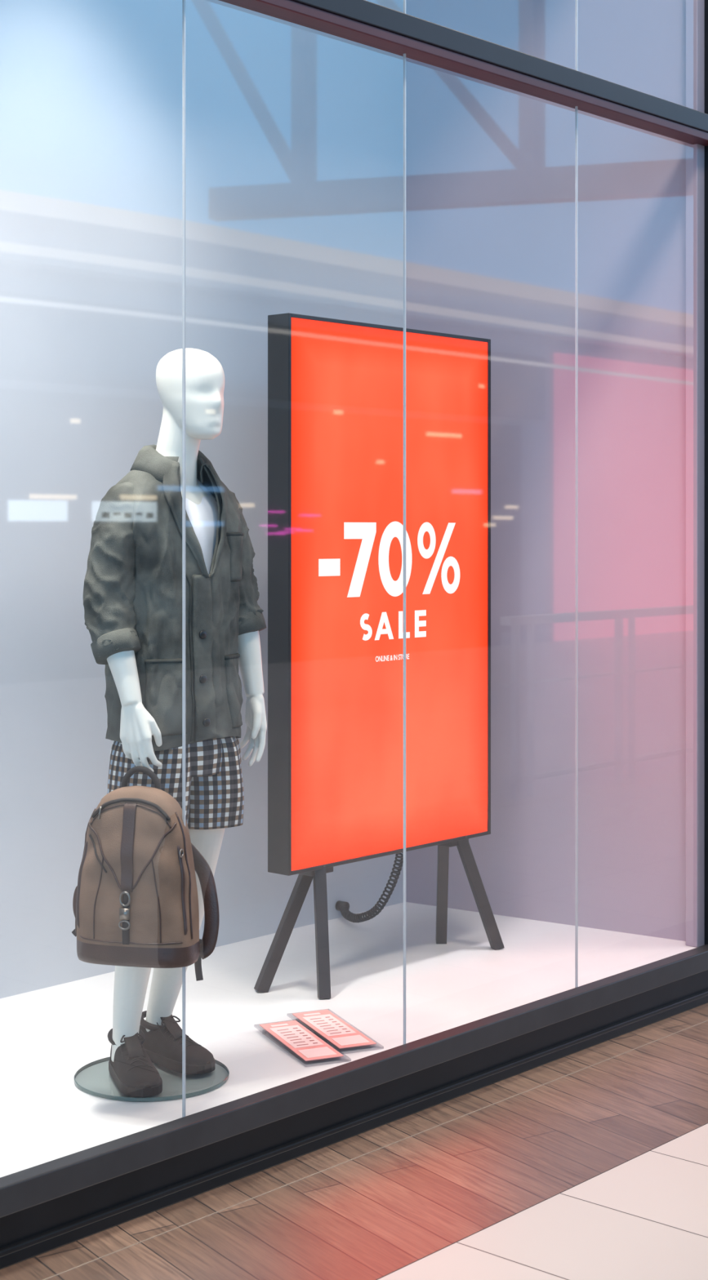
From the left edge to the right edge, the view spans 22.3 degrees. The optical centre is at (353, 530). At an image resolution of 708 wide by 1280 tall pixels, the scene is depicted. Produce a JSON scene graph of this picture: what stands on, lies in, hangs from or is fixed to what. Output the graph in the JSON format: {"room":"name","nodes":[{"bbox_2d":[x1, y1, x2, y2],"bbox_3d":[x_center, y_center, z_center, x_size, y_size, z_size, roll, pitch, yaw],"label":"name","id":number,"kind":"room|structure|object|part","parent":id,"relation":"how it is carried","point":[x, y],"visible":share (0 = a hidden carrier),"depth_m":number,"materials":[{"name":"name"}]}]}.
{"room":"shopping mall corridor","nodes":[
{"label":"shopping mall corridor","id":0,"kind":"room"},
{"bbox_2d":[0,0,403,998],"bbox_3d":[-1.348,-0.530,5.229,0.120,3.900,5.200,0,0,42],"label":"wall","id":1,"kind":"structure","parent":0,"point":[294,132],"depth_m":5.84,"materials":[{"name":"white paint"}]},
{"bbox_2d":[0,902,704,1177],"bbox_3d":[-0.949,1.450,4.752,1.350,0.060,5.020,0,0,42],"label":"display platform","id":2,"kind":"structure","parent":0,"point":[48,1034],"depth_m":5.37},
{"bbox_2d":[74,347,266,1102],"bbox_3d":[-0.504,0.476,4.661,0.427,1.887,0.530,0,0,42],"label":"mannequin","id":3,"kind":"object","parent":2,"relation":"on","point":[204,374],"visible":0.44,"depth_m":4.57},
{"bbox_2d":[107,1028,162,1097],"bbox_3d":[-0.562,1.348,4.590,0.105,0.121,0.274,0,0,-21],"label":"shoe","id":4,"kind":"object","parent":3,"relation":"on","point":[132,1070],"visible":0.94,"depth_m":4.54,"materials":[{"name":"black fabric"}]},
{"bbox_2d":[71,765,219,981],"bbox_3d":[-0.532,0.839,4.366,0.387,0.528,0.182,0,0,14],"label":"backpack","id":5,"kind":"object","parent":3,"relation":"attached to","point":[135,900],"visible":1,"depth_m":4.31,"materials":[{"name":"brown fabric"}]},
{"bbox_3d":[-0.524,1.389,4.659,0.400,0.059,0.400,0,0,42],"label":"glass plate","id":6,"kind":"part","parent":3,"relation":"part of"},
{"bbox_2d":[83,444,266,751],"bbox_3d":[-0.459,0.161,4.617,0.577,0.770,0.290,0,0,-45],"label":"jacket","id":7,"kind":"object","parent":3,"relation":"attached to","point":[132,588],"visible":0.93,"depth_m":4.48,"materials":[{"name":"fabric"}]},
{"bbox_2d":[106,736,244,829],"bbox_3d":[-0.450,0.593,4.620,0.241,0.345,0.394,0,0,42],"label":"shorts","id":8,"kind":"object","parent":3,"relation":"attached to","point":[215,792],"visible":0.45,"depth_m":4.58,"materials":[{"name":"fabric"}]},
{"bbox_2d":[139,1010,215,1075],"bbox_3d":[-0.474,1.348,4.759,0.105,0.121,0.274,0,0,-44],"label":"shoe","id":9,"kind":"object","parent":3,"relation":"on","point":[162,1043],"visible":0.88,"depth_m":4.72,"materials":[{"name":"black fabric"}]},
{"bbox_2d":[185,478,217,574],"bbox_3d":[-0.461,0.100,4.619,0.212,0.511,0.322,0,0,42],"label":"t-shirt","id":10,"kind":"object","parent":3,"relation":"attached to","point":[202,517],"visible":0.22,"depth_m":4.58,"materials":[{"name":"white fabric"}]},
{"bbox_2d":[259,1009,376,1061],"bbox_3d":[-0.101,1.409,5.003,0.260,0.022,0.448,0,0,-24],"label":"flyers","id":11,"kind":"object","parent":2,"relation":"on","point":[298,1038],"visible":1,"depth_m":4.99,"materials":[{"name":"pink paper"}]},
{"bbox_2d":[253,312,504,999],"bbox_3d":[-0.089,0.385,5.980,0.752,2.082,0.999,0,0,42],"label":"sign","id":12,"kind":"object","parent":2,"relation":"on","point":[335,386],"visible":0.99,"depth_m":5.71,"materials":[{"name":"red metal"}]},
{"bbox_2d":[0,1003,707,1279],"bbox_3d":[-1.466,1.599,2.652,0.680,0.001,30.000,0,0,42],"label":"floor","id":13,"kind":"structure","parent":0,"point":[371,1215],"depth_m":4.42,"materials":[{"name":"brown wood"}]},
{"bbox_2d":[42,1019,707,1279],"bbox_3d":[-1.605,1.599,2.776,0.003,0.001,30.000,0,0,42],"label":"trim","id":14,"kind":"structure","parent":13,"relation":"on","point":[707,1020],"depth_m":4.53,"materials":[{"name":"metal"}]},
{"bbox_2d":[377,1123,707,1279],"bbox_3d":[8.086,1.600,4.843,12.000,0.001,50.000,0,0,42],"label":"floor","id":15,"kind":"structure","parent":0,"point":[644,1217],"depth_m":4.10,"materials":[{"name":"tile"}]},
{"bbox_2d":[405,0,685,941],"bbox_3d":[0.764,-0.530,6.594,1.210,3.900,0.350,0,0,42],"label":"wall","id":16,"kind":"structure","parent":0,"point":[490,167],"depth_m":6.47,"materials":[{"name":"paint"}]},
{"bbox_3d":[-1.831,-1.490,2.978,0.300,6.180,30.000,0,0,42],"label":"wall","id":17,"kind":"structure","parent":0,"visible":0},
{"bbox_2d":[0,944,707,1269],"bbox_3d":[0.401,1.508,5.208,0.055,0.184,7.700,0,0,42],"label":"window sill","id":18,"kind":"structure","parent":17,"relation":"attached to","point":[45,1207],"depth_m":4.62,"materials":[{"name":"black metal"}]},
{"bbox_2d":[182,0,577,1117],"bbox_3d":[-0.687,-0.530,4.034,0.007,3.900,4.135,0,0,42],"label":"glass panel joints","id":19,"kind":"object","parent":17,"relation":"attached to","point":[183,1],"depth_m":4.96,"materials":[{"name":"glass"}]},
{"bbox_2d":[218,0,707,146],"bbox_3d":[-0.410,-1.361,4.324,0.085,0.088,5.300,0,0,42],"label":"window frame","id":20,"kind":"structure","parent":17,"relation":"attached to","point":[364,22],"depth_m":5.15,"materials":[{"name":"metal"}]},
{"bbox_2d":[685,0,707,946],"bbox_3d":[1.212,-0.530,6.157,0.100,3.900,0.125,0,0,42],"label":"window frame","id":21,"kind":"structure","parent":17,"relation":"attached to","point":[696,11],"depth_m":6.13,"materials":[{"name":"black metal"}]}
]}

